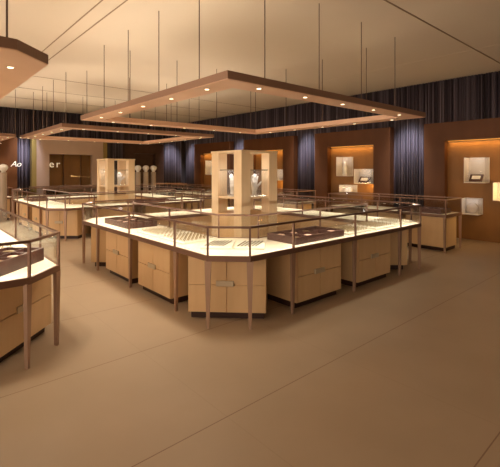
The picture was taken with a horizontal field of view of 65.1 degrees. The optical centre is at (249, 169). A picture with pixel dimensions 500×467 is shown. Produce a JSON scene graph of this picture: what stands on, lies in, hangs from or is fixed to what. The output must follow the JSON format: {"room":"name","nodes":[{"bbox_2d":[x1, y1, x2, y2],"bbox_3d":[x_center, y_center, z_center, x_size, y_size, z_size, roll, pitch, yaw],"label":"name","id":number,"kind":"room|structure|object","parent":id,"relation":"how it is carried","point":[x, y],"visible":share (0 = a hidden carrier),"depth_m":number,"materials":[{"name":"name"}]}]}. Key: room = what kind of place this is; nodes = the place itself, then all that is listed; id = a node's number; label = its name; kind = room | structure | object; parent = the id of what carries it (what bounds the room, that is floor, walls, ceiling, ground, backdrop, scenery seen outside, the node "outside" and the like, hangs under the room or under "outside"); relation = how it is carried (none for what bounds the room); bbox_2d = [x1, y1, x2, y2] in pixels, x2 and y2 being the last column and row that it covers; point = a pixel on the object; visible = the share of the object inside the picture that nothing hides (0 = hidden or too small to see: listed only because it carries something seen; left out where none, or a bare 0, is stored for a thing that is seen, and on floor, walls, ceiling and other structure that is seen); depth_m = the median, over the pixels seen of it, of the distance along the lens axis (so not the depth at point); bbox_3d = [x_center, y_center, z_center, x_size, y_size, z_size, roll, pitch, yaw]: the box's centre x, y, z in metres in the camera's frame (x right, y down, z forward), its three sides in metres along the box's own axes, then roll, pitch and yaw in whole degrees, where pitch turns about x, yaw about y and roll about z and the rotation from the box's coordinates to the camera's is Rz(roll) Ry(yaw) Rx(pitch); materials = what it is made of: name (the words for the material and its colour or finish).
{"room":"shop","nodes":[
{"label":"shop","id":0,"kind":"room"},
{"bbox_2d":[181,128,184,189],"bbox_3d":[-9.081,-0.300,13.324,16.000,3.800,0.100,0,0,-41],"label":"wall","id":1,"kind":"structure","parent":0,"point":[182,129],"depth_m":18.46,"materials":[{"name":"brown"}]},
{"bbox_2d":[0,216,499,466],"bbox_3d":[-3.129,1.650,6.573,16.000,0.100,18.000,0,0,-41],"label":"floor","id":2,"kind":"structure","parent":0,"point":[395,370],"depth_m":3.04,"materials":[{"name":"tile"}]},
{"bbox_2d":[0,164,8,221],"bbox_3d":[-7.606,0.711,12.091,0.280,1.778,0.280,0,0,-41],"label":"pedestal","id":3,"kind":"object","parent":2,"relation":"on","point":[3,174],"visible":1,"depth_m":12.01,"materials":[{"name":"beige wood"}]},
{"bbox_2d":[0,137,16,215],"bbox_3d":[-9.370,0.235,12.669,3.200,2.730,0.200,0,0,-41],"label":"panel","id":4,"kind":"object","parent":2,"relation":"on","point":[8,148],"visible":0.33,"depth_m":13.52,"materials":[{"name":"brown wood"}]},
{"bbox_2d":[7,199,9,219],"bbox_3d":[-8.140,1.264,12.454,0.800,0.672,0.515,0,0,-41],"label":"storage cabinet","id":5,"kind":"object","parent":2,"relation":"on","point":[8,200],"visible":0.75,"depth_m":12.50,"materials":[{"name":"brown wood"}]},
{"bbox_2d":[7,187,12,219],"bbox_3d":[-8.854,1.083,11.858,2.800,1.035,0.740,0,0,-41],"label":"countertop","id":6,"kind":"structure","parent":2,"relation":"on","point":[8,196],"depth_m":12.50,"materials":[{"name":"brown metal"}]},
{"bbox_2d":[16,202,21,224],"bbox_3d":[-6.571,1.264,11.806,0.430,0.672,0.840,0,0,4],"label":"storage cabinet","id":7,"kind":"object","parent":2,"relation":"on","point":[20,206],"visible":0.07,"depth_m":11.39,"materials":[{"name":"brown wood"}]},
{"bbox_2d":[0,275,50,362],"bbox_3d":[-2.201,1.264,3.498,0.430,0.672,0.840,0,0,4],"label":"storage cabinet","id":8,"kind":"object","parent":2,"relation":"on","point":[11,299],"visible":0.49,"depth_m":3.41,"materials":[{"name":"brown wood"}]},
{"bbox_2d":[22,204,32,229],"bbox_3d":[-5.944,1.264,10.851,0.530,0.672,0.840,0,0,-41],"label":"storage cabinet","id":9,"kind":"object","parent":2,"relation":"on","point":[24,207],"visible":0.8,"depth_m":10.65,"materials":[{"name":"brown wood"}]},
{"bbox_2d":[0,208,60,368],"bbox_3d":[-4.580,1.083,3.547,4.343,1.035,4.343,0,0,-41],"label":"display table","id":10,"kind":"object","parent":2,"relation":"on","point":[25,277],"depth_m":3.33,"materials":[{"name":"brown metal"}]},
{"bbox_2d":[0,236,8,242],"bbox_3d":[-3.220,0.858,4.680,0.500,0.024,0.560,0,0,-41],"label":"pad","id":11,"kind":"object","parent":10,"relation":"on","point":[2,240],"visible":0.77,"depth_m":4.71,"materials":[{"name":"white fabric"}]},
{"bbox_2d":[0,247,43,276],"bbox_3d":[-2.203,0.810,3.497,0.380,0.120,0.620,0,0,4],"label":"tray","id":12,"kind":"object","parent":10,"relation":"on","point":[8,265],"visible":0.89,"depth_m":3.51,"materials":[{"name":"brown wood"}]},
{"bbox_2d":[32,207,43,235],"bbox_3d":[-5.144,1.264,9.943,0.530,0.672,0.840,0,0,-41],"label":"storage cabinet","id":13,"kind":"object","parent":2,"relation":"on","point":[35,211],"visible":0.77,"depth_m":9.76,"materials":[{"name":"brown wood"}]},
{"bbox_2d":[43,210,85,238],"bbox_3d":[-4.397,1.264,9.287,0.840,0.672,0.430,0,0,4],"label":"storage cabinet","id":14,"kind":"object","parent":2,"relation":"on","point":[74,217],"visible":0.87,"depth_m":9.09,"materials":[{"name":"brown wood"}]},
{"bbox_2d":[30,136,106,194],"bbox_3d":[-6.781,0.180,14.829,2.690,2.840,0.255,0,0,-41],"label":"portal","id":15,"kind":"object","parent":2,"relation":"on","point":[77,160],"visible":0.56,"depth_m":14.68,"materials":[{"name":"beige paint"}]},
{"bbox_2d":[29,185,116,196],"bbox_3d":[-6.304,1.083,14.106,2.800,1.035,0.740,0,0,-41],"label":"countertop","id":16,"kind":"structure","parent":2,"relation":"on","point":[34,195],"depth_m":13.83,"materials":[{"name":"brown metal"}]},
{"bbox_2d":[91,227,105,265],"bbox_3d":[-2.409,1.264,6.904,0.430,0.672,0.840,0,0,4],"label":"storage cabinet","id":17,"kind":"object","parent":2,"relation":"on","point":[102,249],"visible":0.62,"depth_m":6.49,"materials":[{"name":"brown wood"}]},
{"bbox_2d":[12,185,204,240],"bbox_3d":[-4.198,1.083,11.657,4.343,1.035,4.343,0,0,-41],"label":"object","id":18,"kind":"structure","parent":2,"relation":"on","point":[71,202],"depth_m":10.49,"materials":[{"name":"beige fabric"}]},
{"bbox_2d":[24,196,45,201],"bbox_3d":[-6.106,0.828,11.175,0.450,0.085,0.800,0,0,-41],"label":"tray","id":19,"kind":"object","parent":18,"relation":"on","point":[30,199],"visible":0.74,"depth_m":10.93,"materials":[{"name":"brown"}]},
{"bbox_2d":[36,202,63,204],"bbox_3d":[-5.121,0.858,10.043,0.500,0.024,0.600,0,0,-41],"label":"pad","id":20,"kind":"object","parent":18,"relation":"on","point":[49,203],"visible":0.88,"depth_m":9.92,"materials":[{"name":"white fabric"}]},
{"bbox_2d":[129,199,164,203],"bbox_3d":[-2.782,0.828,10.505,0.900,0.085,0.450,0,0,-41],"label":"tray","id":21,"kind":"object","parent":18,"relation":"on","point":[130,201],"visible":0.51,"depth_m":10.32,"materials":[{"name":"brown"}]},
{"bbox_2d":[91,207,131,217],"bbox_3d":[-3.474,1.264,9.838,0.840,0.672,0.530,0,0,-41],"label":"storage cabinet","id":22,"kind":"object","parent":2,"relation":"on","point":[102,212],"visible":0.12,"depth_m":9.60,"materials":[{"name":"brown wood"}]},
{"bbox_2d":[97,158,134,203],"bbox_3d":[-3.908,0.640,11.419,0.820,1.919,0.820,0,0,-41],"label":"tower","id":23,"kind":"object","parent":2,"relation":"on","point":[105,167],"visible":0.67,"depth_m":11.31,"materials":[{"name":"brown wood"}]},
{"bbox_2d":[100,185,127,186],"bbox_3d":[-3.908,0.455,11.419,0.780,0.030,0.760,0,0,-41],"label":"shelf","id":24,"kind":"object","parent":23,"relation":"attached to","point":[100,185],"depth_m":11.13,"materials":[{"name":"brown wood"}]},
{"bbox_2d":[117,172,124,184],"bbox_3d":[-3.714,0.251,11.248,0.162,0.378,0.228,0,0,43],"label":"display","id":25,"kind":"object","parent":23,"relation":"on","point":[119,177],"visible":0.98,"depth_m":11.21,"materials":[{"name":"white paint"}]},
{"bbox_2d":[106,231,138,283],"bbox_3d":[-1.775,1.264,5.941,0.530,0.672,0.840,0,0,-41],"label":"storage cabinet","id":26,"kind":"object","parent":2,"relation":"on","point":[116,245],"visible":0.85,"depth_m":5.68,"materials":[{"name":"brown wood"}]},
{"bbox_2d":[135,165,140,191],"bbox_3d":[-4.307,0.711,15.066,0.280,1.778,0.280,0,0,-41],"label":"pedestal","id":27,"kind":"object","parent":2,"relation":"on","point":[137,168],"visible":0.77,"depth_m":14.98,"materials":[{"name":"beige"}]},
{"bbox_2d":[123,143,163,194],"bbox_3d":[-4.569,0.235,16.902,1.800,2.730,0.200,0,0,-41],"label":"panel","id":28,"kind":"object","parent":2,"relation":"on","point":[149,155],"visible":0.45,"depth_m":17.06,"materials":[{"name":"brown wood"}]},
{"bbox_2d":[143,165,148,191],"bbox_3d":[-4.058,0.711,15.286,0.280,1.778,0.280,0,0,-41],"label":"pedestal","id":29,"kind":"object","parent":2,"relation":"on","point":[145,168],"visible":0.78,"depth_m":15.20,"materials":[{"name":"beige wood"}]},
{"bbox_2d":[150,165,156,193],"bbox_3d":[-3.818,0.711,15.498,0.280,1.778,0.280,0,0,-41],"label":"pedestal","id":30,"kind":"object","parent":2,"relation":"on","point":[153,168],"visible":0.68,"depth_m":15.42,"materials":[{"name":"beige wood"}]},
{"bbox_2d":[137,204,173,212],"bbox_3d":[-2.551,1.264,10.651,0.840,0.672,0.530,0,0,-41],"label":"storage cabinet","id":31,"kind":"object","parent":2,"relation":"on","point":[146,209],"visible":0.09,"depth_m":10.42,"materials":[{"name":"brown wood"}]},
{"bbox_2d":[138,241,187,303],"bbox_3d":[-1.034,1.264,5.100,0.530,0.672,0.840,0,0,-41],"label":"storage cabinet","id":32,"kind":"object","parent":2,"relation":"on","point":[155,264],"visible":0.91,"depth_m":4.79,"materials":[{"name":"brown wood"}]},
{"bbox_2d":[141,183,186,194],"bbox_3d":[-3.641,1.083,16.454,1.900,1.035,0.740,0,0,-41],"label":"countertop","id":33,"kind":"structure","parent":2,"relation":"on","point":[178,190],"depth_m":16.64,"materials":[{"name":"brown metal"}]},
{"bbox_2d":[174,194,186,210],"bbox_3d":[-2.481,1.264,15.183,0.565,0.672,0.800,0,0,-41],"label":"storage cabinet","id":34,"kind":"object","parent":2,"relation":"on","point":[179,195],"visible":0.12,"depth_m":15.00,"materials":[{"name":"brown wood"}]},
{"bbox_2d":[187,195,200,209],"bbox_3d":[-1.866,1.264,14.486,0.565,0.672,0.800,0,0,-41],"label":"storage cabinet","id":35,"kind":"object","parent":2,"relation":"on","point":[195,205],"visible":0.27,"depth_m":14.27,"materials":[{"name":"brown wood"}]},
{"bbox_2d":[171,184,230,208],"bbox_3d":[-1.866,1.083,14.486,0.820,1.035,2.800,0,0,-41],"label":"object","id":36,"kind":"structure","parent":2,"relation":"on","point":[187,192],"depth_m":14.51,"materials":[{"name":"metal"}]},
{"bbox_2d":[194,141,233,206],"bbox_3d":[-1.552,0.235,16.429,0.200,2.730,2.530,0,0,-41],"label":"panel","id":37,"kind":"object","parent":2,"relation":"on","point":[202,152],"visible":0.47,"depth_m":16.77,"materials":[{"name":"brown wood"}]},
{"bbox_2d":[205,160,211,174],"bbox_3d":[-1.615,-0.100,16.374,0.298,0.600,0.450,0,0,-41],"label":"wall showcase","id":38,"kind":"structure","parent":37,"relation":"attached to","point":[207,163],"depth_m":16.50,"materials":[{"name":"beige wood"}]},
{"bbox_2d":[202,196,227,208],"bbox_3d":[-1.251,1.264,13.788,0.565,0.672,0.800,0,0,-41],"label":"storage cabinet","id":39,"kind":"object","parent":2,"relation":"on","point":[208,202],"visible":0.11,"depth_m":13.62,"materials":[{"name":"brown wood"}]},
{"bbox_2d":[188,256,266,318],"bbox_3d":[-0.235,1.264,4.384,0.840,0.672,0.430,0,0,4],"label":"storage cabinet","id":40,"kind":"object","parent":2,"relation":"on","point":[229,292],"visible":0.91,"depth_m":4.19,"materials":[{"name":"brown wood"}]},
{"bbox_2d":[211,150,277,237],"bbox_3d":[-0.100,0.640,6.751,0.820,1.919,0.820,0,0,-41],"label":"tower","id":41,"kind":"object","parent":2,"relation":"on","point":[243,159],"visible":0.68,"depth_m":6.59,"materials":[{"name":"brown wood"}]},
{"bbox_2d":[228,174,233,196],"bbox_3d":[-0.278,0.251,6.551,0.162,0.378,0.228,0,0,-30],"label":"display","id":42,"kind":"object","parent":41,"relation":"on","point":[231,176],"visible":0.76,"depth_m":6.54,"materials":[{"name":"white paint"}]},
{"bbox_2d":[219,194,267,198],"bbox_3d":[-0.100,0.455,6.751,0.780,0.030,0.760,0,0,-41],"label":"shelf","id":43,"kind":"object","parent":41,"relation":"attached to","point":[221,196],"depth_m":6.46,"materials":[{"name":"brown wood"}]},
{"bbox_2d":[250,174,261,196],"bbox_3d":[0.095,0.251,6.580,0.162,0.378,0.228,0,0,43],"label":"display","id":44,"kind":"object","parent":41,"relation":"on","point":[254,179],"visible":1,"depth_m":6.52,"materials":[{"name":"white paint"}]},
{"bbox_2d":[82,193,420,329],"bbox_3d":[-0.036,1.083,6.754,4.343,1.035,4.343,0,0,-41],"label":"display table","id":45,"kind":"object","parent":2,"relation":"on","point":[195,220],"depth_m":5.33,"materials":[{"name":"brown metal"}]},
{"bbox_2d":[105,216,156,228],"bbox_3d":[-1.909,0.828,6.249,0.480,0.085,0.880,0,0,-41],"label":"tray","id":46,"kind":"object","parent":45,"relation":"on","point":[134,223],"visible":0.9,"depth_m":6.06,"materials":[{"name":"brown wood"}]},
{"bbox_2d":[137,228,190,237],"bbox_3d":[-1.190,0.858,5.403,0.520,0.024,0.560,0,0,-41],"label":"pad","id":47,"kind":"object","parent":45,"relation":"on","point":[151,234],"visible":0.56,"depth_m":5.31,"materials":[{"name":"white fabric"}]},
{"bbox_2d":[159,233,217,244],"bbox_3d":[-0.780,0.858,4.938,0.520,0.024,0.560,0,0,-41],"label":"pad","id":48,"kind":"object","parent":45,"relation":"on","point":[182,242],"visible":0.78,"depth_m":4.84,"materials":[{"name":"white fabric"}]},
{"bbox_2d":[200,240,234,249],"bbox_3d":[-0.360,0.859,4.522,0.340,0.022,0.460,0,0,4],"label":"pad","id":49,"kind":"object","parent":45,"relation":"on","point":[228,246],"visible":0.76,"depth_m":4.40,"materials":[{"name":"white fabric"}]},
{"bbox_2d":[234,240,265,249],"bbox_3d":[0.007,0.859,4.499,0.340,0.022,0.460,0,0,4],"label":"pad","id":50,"kind":"object","parent":45,"relation":"on","point":[261,246],"visible":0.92,"depth_m":4.35,"materials":[{"name":"white fabric"}]},
{"bbox_2d":[267,226,343,244],"bbox_3d":[0.727,0.828,5.027,0.940,0.085,0.480,0,0,-41],"label":"tray","id":51,"kind":"object","parent":45,"relation":"on","point":[318,233],"visible":0.81,"depth_m":4.89,"materials":[{"name":"brown"}]},
{"bbox_2d":[335,226,370,234],"bbox_3d":[1.367,0.858,5.617,0.560,0.024,0.500,0,0,-41],"label":"pad","id":52,"kind":"object","parent":45,"relation":"on","point":[363,229],"visible":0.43,"depth_m":5.50,"materials":[{"name":"white fabric"}]},
{"bbox_2d":[348,222,394,229],"bbox_3d":[1.877,0.858,6.067,0.560,0.024,0.500,0,0,-41],"label":"pad","id":53,"kind":"object","parent":45,"relation":"on","point":[359,225],"visible":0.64,"depth_m":5.91,"materials":[{"name":"white fabric"}]},
{"bbox_2d":[370,219,410,224],"bbox_3d":[2.347,0.858,6.562,0.500,0.024,0.460,0,0,-41],"label":"pad","id":54,"kind":"object","parent":45,"relation":"on","point":[383,221],"visible":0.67,"depth_m":6.45,"materials":[{"name":"white fabric"}]},
{"bbox_2d":[244,136,297,196],"bbox_3d":[0.673,0.235,13.905,0.200,2.730,2.530,0,0,-41],"label":"panel","id":55,"kind":"object","parent":2,"relation":"on","point":[286,146],"visible":0.56,"depth_m":13.34,"materials":[{"name":"brown wood"}]},
{"bbox_2d":[277,169,282,179],"bbox_3d":[0.964,0.165,13.448,0.298,0.370,0.420,0,0,-41],"label":"display box","id":56,"kind":"object","parent":55,"relation":"attached to","point":[279,171],"depth_m":13.56,"materials":[{"name":"beige"}]},
{"bbox_2d":[231,188,315,208],"bbox_3d":[0.614,1.083,11.673,0.820,1.035,2.800,0,0,-41],"label":"display table","id":57,"kind":"object","parent":2,"relation":"on","point":[297,203],"depth_m":10.81,"materials":[{"name":"brown metal"}]},
{"bbox_2d":[277,196,307,201],"bbox_3d":[1.087,0.828,11.091,0.500,0.085,1.000,0,0,-41],"label":"tray","id":58,"kind":"object","parent":57,"relation":"on","point":[278,199],"visible":0.55,"depth_m":10.81,"materials":[{"name":"brown wood"}]},
{"bbox_2d":[277,203,311,208],"bbox_3d":[1.229,1.264,10.975,0.565,0.672,0.800,0,0,-41],"label":"storage cabinet","id":59,"kind":"object","parent":2,"relation":"on","point":[305,206],"visible":0.04,"depth_m":10.74,"materials":[{"name":"brown wood"}]},
{"bbox_2d":[267,244,340,307],"bbox_3d":[0.688,1.264,4.935,0.840,0.672,0.530,0,0,-41],"label":"storage cabinet","id":60,"kind":"object","parent":2,"relation":"on","point":[317,271],"visible":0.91,"depth_m":4.70,"materials":[{"name":"brown wood"}]},
{"bbox_2d":[333,208,365,214],"bbox_3d":[2.511,1.264,9.520,0.565,0.672,0.800,0,0,-41],"label":"storage cabinet","id":61,"kind":"object","parent":2,"relation":"on","point":[348,211],"visible":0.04,"depth_m":9.36,"materials":[{"name":"brown wood"}]},
{"bbox_2d":[315,127,393,211],"bbox_3d":[2.928,0.235,11.347,0.200,2.730,2.530,0,0,-41],"label":"panel","id":62,"kind":"object","parent":2,"relation":"on","point":[373,149],"visible":0.79,"depth_m":11.22,"materials":[{"name":"brown wood"}]},
{"bbox_2d":[336,157,352,175],"bbox_3d":[2.757,-0.100,11.416,0.298,0.560,0.380,0,0,-41],"label":"display box","id":63,"kind":"object","parent":62,"relation":"attached to","point":[339,160],"depth_m":11.49,"materials":[{"name":"beige"}]},
{"bbox_2d":[342,161,346,175],"bbox_3d":[2.765,-0.048,11.423,0.100,0.420,0.170,0,0,-41],"label":"bust","id":64,"kind":"object","parent":63,"relation":"on","point":[344,167],"visible":1,"depth_m":11.38,"materials":[{"name":"white paint"}]},
{"bbox_2d":[339,185,356,191],"bbox_3d":[2.836,0.540,11.326,0.298,0.220,0.420,0,0,-41],"label":"display box","id":65,"kind":"object","parent":62,"relation":"attached to","point":[341,187],"depth_m":11.41,"materials":[{"name":"beige"}]},
{"bbox_2d":[354,169,372,183],"bbox_3d":[3.200,0.175,10.913,0.298,0.410,0.520,0,0,-41],"label":"display box","id":66,"kind":"object","parent":62,"relation":"attached to","point":[358,173],"depth_m":11.05,"materials":[{"name":"beige"}]},
{"bbox_2d":[358,177,370,182],"bbox_3d":[3.185,0.267,10.900,0.139,0.160,0.322,0,0,-41],"label":"stand","id":67,"kind":"object","parent":66,"relation":"on","point":[362,179],"visible":1,"depth_m":10.86,"materials":[{"name":"white paint"}]},
{"bbox_2d":[340,233,389,286],"bbox_3d":[1.611,1.264,5.749,0.840,0.672,0.530,0,0,-41],"label":"storage cabinet","id":68,"kind":"object","parent":2,"relation":"on","point":[373,255],"visible":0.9,"depth_m":5.47,"materials":[{"name":"brown wood"}]},
{"bbox_2d":[368,212,405,218],"bbox_3d":[3.127,1.264,8.822,0.565,0.672,0.800,0,0,-41],"label":"storage cabinet","id":69,"kind":"object","parent":2,"relation":"on","point":[380,214],"visible":0.02,"depth_m":8.54,"materials":[{"name":"brown wood"}]},
{"bbox_2d":[328,192,461,252],"bbox_3d":[3.127,1.083,8.822,0.820,1.035,2.800,0,0,-41],"label":"display table","id":70,"kind":"object","parent":2,"relation":"on","point":[362,208],"depth_m":8.22,"materials":[{"name":"brown metal"}]},
{"bbox_2d":[397,205,450,213],"bbox_3d":[3.634,0.828,8.203,0.500,0.085,0.900,0,0,-41],"label":"tray","id":71,"kind":"object","parent":70,"relation":"on","point":[433,210],"visible":0.75,"depth_m":8.01,"materials":[{"name":"brown"}]},
{"bbox_2d":[389,230,406,269],"bbox_3d":[2.344,1.264,6.705,0.430,0.672,0.840,0,0,4],"label":"storage cabinet","id":72,"kind":"object","parent":2,"relation":"on","point":[393,252],"visible":0.28,"depth_m":6.28,"materials":[{"name":"brown wood"}]},
{"bbox_2d":[406,214,455,250],"bbox_3d":[3.742,1.264,8.125,0.565,0.672,0.800,0,0,-41],"label":"storage cabinet","id":73,"kind":"object","parent":2,"relation":"on","point":[431,227],"visible":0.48,"depth_m":7.86,"materials":[{"name":"brown wood"}]},
{"bbox_2d":[424,117,499,242],"bbox_3d":[5.196,0.235,8.774,0.200,2.730,2.530,0,0,-41],"label":"panel","id":74,"kind":"object","parent":2,"relation":"on","point":[446,144],"visible":0.83,"depth_m":9.12,"materials":[{"name":"brown wood"}]},
{"bbox_2d":[462,198,482,214],"bbox_3d":[5.012,0.820,8.858,0.298,0.360,0.360,0,0,-41],"label":"display box","id":75,"kind":"object","parent":74,"relation":"attached to","point":[465,201],"depth_m":8.90,"materials":[{"name":"beige"}]},
{"bbox_2d":[466,203,478,212],"bbox_3d":[5.039,0.860,8.882,0.030,0.245,0.245,0,0,-41],"label":"disc","id":76,"kind":"object","parent":75,"relation":"on","point":[471,207],"visible":1,"depth_m":8.87,"materials":[{"name":"beige"}]},
{"bbox_2d":[464,157,489,182],"bbox_3d":[5.078,0.005,8.783,0.298,0.570,0.430,0,0,-41],"label":"display box","id":77,"kind":"object","parent":74,"relation":"attached to","point":[471,165],"depth_m":8.86,"materials":[{"name":"beige"}]},
{"bbox_2d":[469,174,483,181],"bbox_3d":[5.064,0.177,8.770,0.139,0.160,0.267,0,0,-41],"label":"stand","id":78,"kind":"object","parent":77,"relation":"on","point":[473,177],"visible":1,"depth_m":8.75,"materials":[{"name":"white paint"}]},
{"bbox_2d":[493,182,499,200],"bbox_3d":[5.468,0.465,8.340,0.298,0.390,0.450,0,0,-41],"label":"display box","id":79,"kind":"object","parent":74,"relation":"attached to","point":[496,186],"depth_m":8.54,"materials":[{"name":"beige"}]},
{"bbox_2d":[0,0,499,122],"bbox_3d":[-3.129,-2.250,6.573,16.000,0.100,18.000,0,0,-41],"label":"ceiling","id":80,"kind":"structure","parent":0,"point":[231,31],"depth_m":6.87,"materials":[{"name":"paint"}]},
{"bbox_2d":[0,89,21,140],"bbox_3d":[-8.499,-1.537,10.705,3.376,1.326,3.410,0,0,-41],"label":"canopy","id":81,"kind":"object","parent":80,"relation":"hanging from","point":[3,136],"visible":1,"depth_m":10.62,"materials":[{"name":"brown wood"}]},
{"bbox_2d":[0,107,44,197],"bbox_3d":[-8.207,-0.299,13.925,1.685,3.778,0.093,0,0,-41],"label":"curtain","id":82,"kind":"object","parent":80,"relation":"hanging from","point":[24,117],"visible":0.41,"depth_m":13.99,"materials":[{"name":"fabric"}]},
{"bbox_2d":[0,0,47,99],"bbox_3d":[-4.471,-1.537,3.257,4.208,1.326,4.208,0,0,-41],"label":"canopy","id":83,"kind":"object","parent":80,"relation":"hanging from","point":[19,61],"visible":1,"depth_m":3.21,"materials":[{"name":"brown wood"}]},
{"bbox_2d":[42,0,102,51],"bbox_3d":[-3.387,-2.198,6.746,0.018,0.004,16.600,0,0,-41],"label":"trim","id":84,"kind":"structure","parent":80,"relation":"attached to","point":[101,0],"depth_m":5.88,"materials":[{"name":"brown"}]},
{"bbox_2d":[45,111,113,158],"bbox_3d":[-6.596,-0.299,15.344,2.578,3.778,0.095,0,0,-41],"label":"curtain","id":85,"kind":"object","parent":80,"relation":"hanging from","point":[59,117],"visible":0.25,"depth_m":15.26,"materials":[{"name":"fabric"}]},
{"bbox_2d":[48,0,127,60],"bbox_3d":[-3.207,-2.198,6.905,0.018,0.004,16.600,0,0,-41],"label":"trim","id":86,"kind":"structure","parent":80,"relation":"attached to","point":[125,0],"depth_m":6.04,"materials":[{"name":"brown"}]},
{"bbox_2d":[20,78,213,143],"bbox_3d":[-3.694,-1.537,10.768,3.858,1.326,3.858,0,0,-41],"label":"canopy","id":87,"kind":"object","parent":80,"relation":"hanging from","point":[42,134],"visible":0.98,"depth_m":9.98,"materials":[{"name":"brown wood"}]},
{"bbox_2d":[114,123,180,195],"bbox_3d":[-4.414,-0.299,17.268,3.198,3.778,0.096,0,0,-41],"label":"curtain","id":88,"kind":"object","parent":80,"relation":"hanging from","point":[172,150],"visible":0.14,"depth_m":17.79,"materials":[{"name":"fabric"}]},
{"bbox_2d":[186,118,216,191],"bbox_3d":[-2.189,-0.299,17.411,0.096,3.778,2.397,0,0,-41],"label":"curtain","id":89,"kind":"object","parent":80,"relation":"hanging from","point":[189,143],"visible":0.38,"depth_m":17.79,"materials":[{"name":"fabric"}]},
{"bbox_2d":[217,109,271,128],"bbox_3d":[-0.262,-1.849,15.234,0.091,0.669,3.218,0,0,-41],"label":"curtain","id":90,"kind":"object","parent":80,"relation":"hanging from","point":[263,119],"depth_m":14.92,"materials":[{"name":"fabric"}]},
{"bbox_2d":[217,131,271,149],"bbox_3d":[-0.262,-1.202,15.234,0.091,0.819,3.218,0,0,-41],"label":"curtain","id":91,"kind":"object","parent":80,"relation":"hanging from","point":[238,138],"depth_m":15.41,"materials":[{"name":"fabric"}]},
{"bbox_2d":[80,0,425,133],"bbox_3d":[-0.029,-1.537,6.747,4.208,1.326,4.208,0,0,-41],"label":"light fixture","id":92,"kind":"object","parent":80,"relation":"hanging from","point":[227,79],"visible":1,"depth_m":5.42,"materials":[{"name":"brown wood"}]},
{"bbox_2d":[272,95,353,208],"bbox_3d":[1.931,-0.299,12.738,0.096,3.778,3.396,0,0,-41],"label":"curtain","id":93,"kind":"object","parent":80,"relation":"hanging from","point":[311,112],"visible":0.34,"depth_m":12.80,"materials":[{"name":"fabric"}]},
{"bbox_2d":[152,44,498,117],"bbox_3d":[1.021,-2.198,10.632,0.015,0.004,16.600,0,0,-41],"label":"trim","id":94,"kind":"structure","parent":80,"relation":"attached to","point":[497,44],"depth_m":8.61,"materials":[{"name":"paint"}]},
{"bbox_2d":[354,74,483,206],"bbox_3d":[4.189,-0.299,10.176,0.096,3.778,3.406,0,0,-41],"label":"curtain","id":95,"kind":"object","parent":80,"relation":"hanging from","point":[455,99],"visible":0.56,"depth_m":10.04,"materials":[{"name":"fabric"}]},
{"bbox_2d":[384,0,499,63],"bbox_3d":[-0.252,-2.197,3.310,15.800,0.006,0.022,0,0,-41],"label":"trim","id":96,"kind":"structure","parent":80,"relation":"attached to","point":[384,0],"depth_m":6.08,"materials":[{"name":"brown"}]},
{"bbox_2d":[486,71,499,118],"bbox_3d":[6.169,-0.299,7.931,0.095,3.778,2.539,0,0,-41],"label":"curtain","id":97,"kind":"object","parent":80,"relation":"hanging from","point":[493,78],"visible":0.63,"depth_m":8.76,"materials":[{"name":"fabric"}]},
{"bbox_2d":[185,74,485,189],"bbox_3d":[2.872,-0.300,11.864,0.100,3.800,18.000,0,0,-41],"label":"wall","id":98,"kind":"structure","parent":0,"point":[484,74],"depth_m":8.96,"materials":[{"name":"brown"}]},
{"bbox_2d":[5,96,212,118],"bbox_3d":[-7.494,-2.197,11.524,15.800,0.006,0.020,0,0,-41],"label":"trim","id":99,"kind":"structure","parent":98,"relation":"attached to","point":[5,96],"depth_m":13.16,"materials":[{"name":"brown"}]},
{"bbox_2d":[17,87,232,113],"bbox_3d":[-6.369,-2.197,10.249,15.800,0.006,0.020,0,0,-41],"label":"trim","id":100,"kind":"structure","parent":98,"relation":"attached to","point":[17,87],"depth_m":11.79,"materials":[{"name":"brown"}]},
{"bbox_2d":[35,76,262,108],"bbox_3d":[-5.265,-2.197,8.996,15.800,0.006,0.020,0,0,-41],"label":"trim","id":101,"kind":"structure","parent":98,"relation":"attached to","point":[35,76],"depth_m":10.44,"materials":[{"name":"brown"}]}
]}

